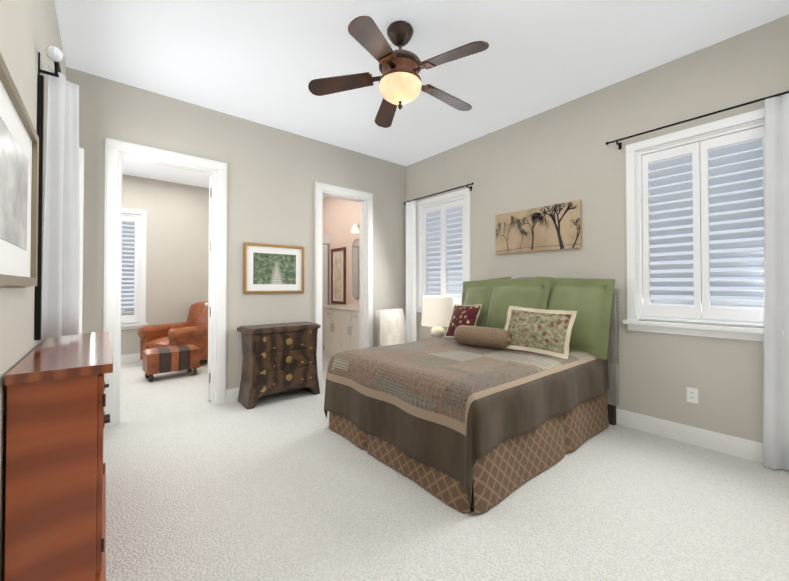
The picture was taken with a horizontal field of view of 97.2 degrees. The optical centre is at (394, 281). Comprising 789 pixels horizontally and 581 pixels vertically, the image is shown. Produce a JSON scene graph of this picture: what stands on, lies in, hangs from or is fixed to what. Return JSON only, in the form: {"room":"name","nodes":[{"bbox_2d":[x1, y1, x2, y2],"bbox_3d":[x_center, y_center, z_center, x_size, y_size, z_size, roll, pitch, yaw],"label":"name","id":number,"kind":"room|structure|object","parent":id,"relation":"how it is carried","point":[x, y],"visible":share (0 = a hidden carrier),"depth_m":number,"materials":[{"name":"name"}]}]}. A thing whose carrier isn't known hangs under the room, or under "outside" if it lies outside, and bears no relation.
{"room":"bedroom","nodes":[
{"label":"bedroom","id":0,"kind":"room"},
{"bbox_2d":[0,0,65,580],"bbox_3d":[-1.343,-0.285,1.094,0.140,3.050,4.796,1,-1,-40],"label":"wall","id":1,"kind":"structure","parent":0,"point":[29,30],"depth_m":1.41,"materials":[{"name":"beige paint"}]},
{"bbox_2d":[0,53,38,285],"bbox_3d":[-1.335,-0.314,1.222,0.034,0.660,0.800,1,-1,-40],"label":"framed picture","id":2,"kind":"object","parent":1,"relation":"attached to","point":[19,160],"visible":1,"depth_m":1.24,"materials":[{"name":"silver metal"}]},
{"bbox_2d":[34,74,43,339],"bbox_3d":[-1.757,-0.368,1.721,0.022,1.310,0.017,1,-1,-40],"label":"trim","id":3,"kind":"structure","parent":1,"relation":"attached to","point":[40,124],"depth_m":1.72,"materials":[{"name":"black metal"}]},
{"bbox_2d":[38,46,63,77],"bbox_3d":[-2.143,-1.084,2.253,0.097,0.134,1.494,1,-1,-40],"label":"curtain rod","id":4,"kind":"object","parent":1,"relation":"attached to","point":[54,54],"visible":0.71,"depth_m":1.72,"materials":[{"name":"black metal"}]},
{"bbox_2d":[41,65,79,339],"bbox_3d":[-1.797,-0.406,1.882,0.138,1.399,0.230,1,-1,-40],"label":"curtain","id":5,"kind":"object","parent":4,"relation":"hanging from","point":[60,268],"visible":0.96,"depth_m":1.84,"materials":[{"name":"white fabric"}]},
{"bbox_2d":[79,147,83,333],"bbox_3d":[-2.331,0.119,2.508,0.034,2.245,0.244,0,-1,-15],"label":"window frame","id":6,"kind":"structure","parent":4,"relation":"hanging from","point":[81,174],"depth_m":2.61,"materials":[{"name":"white wood"}]},
{"bbox_2d":[121,174,208,354],"bbox_3d":[-4.473,-0.208,5.465,3.700,3.000,0.140,1,-1,-40],"label":"wall","id":7,"kind":"structure","parent":0,"point":[177,254],"depth_m":5.93,"materials":[{"name":"beige paint"}]},
{"bbox_2d":[121,353,142,363],"bbox_3d":[-4.422,1.223,5.387,3.700,0.136,0.018,1,-1,-40],"label":"baseboard","id":8,"kind":"structure","parent":7,"relation":"attached to","point":[128,358],"depth_m":5.55,"materials":[{"name":"white wood"}]},
{"bbox_2d":[121,208,147,329],"bbox_3d":[-4.474,-0.202,5.428,1.020,1.923,0.195,1,-1,-40],"label":"window","id":9,"kind":"structure","parent":7,"relation":"in","point":[138,318],"depth_m":5.63,"materials":[{"name":"white wood"}]},
{"bbox_2d":[122,159,325,197],"bbox_3d":[-2.987,-1.756,4.836,5.440,0.080,3.034,1,-1,-40],"label":"ceiling","id":10,"kind":"structure","parent":0,"point":[146,170],"depth_m":5.54,"materials":[{"name":"paint"}]},
{"bbox_2d":[66,67,405,389],"bbox_3d":[-1.321,-0.249,4.138,3.782,3.050,0.140,1,-1,-40],"label":"wall","id":11,"kind":"structure","parent":0,"point":[274,175],"depth_m":3.81,"materials":[{"name":"beige paint"}]},
{"bbox_2d":[103,138,226,427],"bbox_3d":[-2.197,0.007,3.401,0.990,2.520,0.189,1,-1,-40],"label":"door frame","id":12,"kind":"structure","parent":11,"relation":"attached to","point":[114,156],"depth_m":3.22,"materials":[{"name":"white wood"}]},
{"bbox_2d":[205,176,211,399],"bbox_3d":[-2.109,0.068,4.055,0.250,2.390,0.729,1,-1,-40],"label":"open door leaf","id":13,"kind":"structure","parent":11,"relation":"in","point":[208,304],"depth_m":3.71,"materials":[{"name":"white wood"}]},
{"bbox_2d":[226,387,301,402],"bbox_3d":[-1.378,1.206,3.971,1.015,0.136,0.018,1,-1,-40],"label":"baseboard","id":14,"kind":"structure","parent":11,"relation":"attached to","point":[231,394],"depth_m":3.70,"materials":[{"name":"white wood"}]},
{"bbox_2d":[243,242,304,293],"bbox_3d":[-1.365,-0.146,3.990,0.700,0.555,0.029,1,-1,-40],"label":"framed picture","id":15,"kind":"object","parent":11,"relation":"attached to","point":[269,268],"visible":1,"depth_m":3.97,"materials":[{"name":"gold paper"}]},
{"bbox_2d":[314,182,372,384],"bbox_3d":[-0.693,0.022,4.643,0.880,2.520,0.180,1,-1,-40],"label":"door frame","id":16,"kind":"structure","parent":11,"relation":"attached to","point":[365,199],"depth_m":4.80,"materials":[{"name":"white wood"}]},
{"bbox_2d":[322,196,359,304],"bbox_3d":[-0.916,-0.196,6.472,0.140,3.000,2.934,1,-1,-40],"label":"wall","id":17,"kind":"structure","parent":0,"point":[340,218],"depth_m":6.43,"materials":[{"name":"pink paint"}]},
{"bbox_2d":[331,247,345,303],"bbox_3d":[-1.050,-0.106,6.498,0.029,1.040,0.500,1,-1,-40],"label":"picture","id":18,"kind":"object","parent":17,"relation":"attached to","point":[338,275],"visible":1,"depth_m":6.49,"materials":[{"name":"brown wood"}]},
{"bbox_2d":[352,239,358,298],"bbox_3d":[-0.456,-0.224,5.797,0.013,1.040,0.900,1,-1,-40],"label":"bathroom mirror","id":19,"kind":"object","parent":17,"relation":"attached to","point":[355,268],"visible":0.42,"depth_m":6.05,"materials":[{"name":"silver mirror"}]},
{"bbox_2d":[351,223,359,232],"bbox_3d":[-0.647,-0.918,5.894,0.195,0.170,0.150,1,-1,-40],"label":"sconce","id":20,"kind":"object","parent":17,"relation":"attached to","point":[354,229],"visible":0.69,"depth_m":5.85,"materials":[{"name":"white glass"}]},
{"bbox_2d":[54,0,788,165],"bbox_3d":[0.165,-1.835,2.365,4.062,0.080,4.796,1,-1,-40],"label":"ceiling","id":21,"kind":"structure","parent":0,"point":[264,62],"depth_m":2.71,"materials":[{"name":"paint"}]},
{"bbox_2d":[308,16,488,127],"bbox_3d":[0.081,-1.506,2.478,1.255,0.576,1.262,1,-1,-40],"label":"fan","id":22,"kind":"object","parent":21,"relation":"hanging from","point":[399,79],"visible":0.98,"depth_m":2.39,"materials":[{"name":"brown wood"}]},
{"bbox_2d":[417,296,452,340],"bbox_3d":[0.570,0.731,4.389,0.520,1.095,0.410,1,-1,-40],"label":"table lamp","id":23,"kind":"object","parent":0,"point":[437,311],"visible":0.29,"depth_m":4.21,"materials":[{"name":"white fabric"}]},
{"bbox_2d":[103,350,788,580],"bbox_3d":[-1.363,1.293,3.031,5.800,0.060,7.830,1,-1,-40],"label":"floor","id":24,"kind":"structure","parent":0,"point":[290,485],"depth_m":1.91,"materials":[{"name":"carpet"}]},
{"bbox_2d":[4,332,112,580],"bbox_3d":[-1.570,0.782,1.702,0.279,0.930,1.210,1,-1,-40],"label":"dresser","id":25,"kind":"object","parent":24,"relation":"on","point":[57,419],"visible":1,"depth_m":1.26,"materials":[{"name":"brown wood"}]},
{"bbox_2d":[142,345,199,381],"bbox_3d":[-3.021,1.078,4.718,0.600,0.410,0.360,1,-1,-44],"label":"ottoman","id":26,"kind":"object","parent":24,"relation":"on","point":[164,359],"visible":1,"depth_m":4.58,"materials":[{"name":"orange leather"}]},
{"bbox_2d":[138,301,207,359],"bbox_3d":[-3.311,0.807,5.528,0.910,0.970,0.954,0,-1,25],"label":"leather armchair","id":27,"kind":"object","parent":24,"relation":"on","point":[192,329],"visible":0.62,"depth_m":5.30,"materials":[{"name":"orange leather"}]},
{"bbox_2d":[237,321,320,409],"bbox_3d":[-1.244,0.874,3.817,0.820,0.797,0.371,1,-1,-40],"label":"chest","id":28,"kind":"object","parent":24,"relation":"on","point":[278,356],"visible":1,"depth_m":3.65,"materials":[{"name":"brown wood"}]},
{"bbox_2d":[322,234,328,349],"bbox_3d":[-2.050,0.181,6.678,1.334,2.250,0.880,1,-1,-40],"label":"frame","id":29,"kind":"object","parent":24,"relation":"on","point":[325,269],"visible":0.12,"depth_m":6.90,"materials":[{"name":"white wood"}]},
{"bbox_2d":[324,300,358,359],"bbox_3d":[-0.617,0.802,5.532,0.562,0.980,1.084,1,-1,-40],"label":"bathroom vanity","id":30,"kind":"object","parent":24,"relation":"on","point":[342,329],"visible":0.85,"depth_m":5.39,"materials":[{"name":"white wood"}]},
{"bbox_2d":[376,308,406,346],"bbox_3d":[0.112,0.833,4.696,0.520,0.900,0.560,1,-1,-45],"label":"slipper chair","id":31,"kind":"object","parent":24,"relation":"on","point":[391,326],"visible":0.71,"depth_m":4.74,"materials":[{"name":"white fabric"}]},
{"bbox_2d":[324,277,618,513],"bbox_3d":[0.679,0.601,3.054,2.050,1.324,1.675,1,-1,-40],"label":"bed","id":32,"kind":"object","parent":24,"relation":"on","point":[503,388],"visible":1,"depth_m":2.52,"materials":[{"name":"fabric"}]},
{"bbox_2d":[504,306,576,358],"bbox_3d":[1.205,0.412,2.970,0.236,0.383,0.593,1,-1,-40],"label":"pillow","id":33,"kind":"object","parent":32,"relation":"on","point":[540,332],"depth_m":2.90,"materials":[{"name":"beige fabric"}]},
{"bbox_2d":[406,14,788,442],"bbox_3d":[1.674,-0.256,3.599,0.140,3.050,4.796,1,-1,-40],"label":"wall","id":34,"kind":"structure","parent":0,"point":[563,153],"depth_m":3.07,"materials":[{"name":"beige paint"}]},
{"bbox_2d":[404,183,473,204],"bbox_3d":[0.576,-1.169,4.754,0.088,0.074,1.284,1,-1,-40],"label":"curtain rod","id":35,"kind":"object","parent":34,"relation":"attached to","point":[470,187],"visible":0.92,"depth_m":4.57,"materials":[{"name":"black metal"}]},
{"bbox_2d":[406,200,416,342],"bbox_3d":[0.237,0.048,5.097,0.064,2.448,0.222,1,-1,-40],"label":"panel","id":36,"kind":"object","parent":35,"relation":"hanging from","point":[411,271],"visible":0.77,"depth_m":5.08,"materials":[{"name":"white fabric"}]},
{"bbox_2d":[416,188,470,312],"bbox_3d":[0.678,-0.365,4.758,0.195,1.613,1.020,1,-1,-40],"label":"window","id":37,"kind":"structure","parent":34,"relation":"in","point":[444,205],"depth_m":4.74,"materials":[{"name":"white wood"}]},
{"bbox_2d":[495,200,581,254],"bbox_3d":[1.486,-0.549,3.695,0.030,0.460,0.940,1,-1,-40],"label":"framed picture","id":38,"kind":"object","parent":34,"relation":"attached to","point":[552,227],"visible":1,"depth_m":3.63,"materials":[{"name":"beige paper"}]},
{"bbox_2d":[686,387,697,403],"bbox_3d":[2.312,0.882,2.701,0.008,0.114,0.070,1,-1,-40],"label":"electrical outlet plate","id":39,"kind":"object","parent":34,"relation":"attached to","point":[692,395],"visible":1,"depth_m":2.70,"materials":[{"name":"white plastic"}]},
{"bbox_2d":[606,91,788,149],"bbox_3d":[2.367,-1.220,2.596,0.088,0.074,1.414,1,-1,-40],"label":"curtain rod","id":40,"kind":"object","parent":34,"relation":"attached to","point":[698,117],"visible":1,"depth_m":2.64,"materials":[{"name":"black metal"}]},
{"bbox_2d":[763,93,788,470],"bbox_3d":[2.621,0.002,2.222,0.076,2.473,0.392,1,-1,-40],"label":"curtain","id":41,"kind":"object","parent":40,"relation":"hanging from","point":[776,325],"visible":0.98,"depth_m":2.31,"materials":[{"name":"white fabric"}]},
{"bbox_2d":[616,408,785,469],"bbox_3d":[1.614,1.201,3.531,0.018,0.136,4.516,1,-1,-40],"label":"baseboard","id":42,"kind":"structure","parent":34,"relation":"attached to","point":[730,445],"depth_m":2.68,"materials":[{"name":"white wood"}]},
{"bbox_2d":[623,108,783,340],"bbox_3d":[2.383,-0.390,2.704,0.195,1.613,1.020,1,-1,-40],"label":"window","id":43,"kind":"structure","parent":34,"relation":"in","point":[736,134],"depth_m":2.70,"materials":[{"name":"white wood"}]},
{"label":"outside","id":44,"kind":"structure","parent":0,"visible":0},
{"bbox_2d":[121,138,763,321],"bbox_3d":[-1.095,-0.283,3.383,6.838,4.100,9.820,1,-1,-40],"label":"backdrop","id":45,"kind":"structure","parent":44,"point":[716,269],"depth_m":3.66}
]}

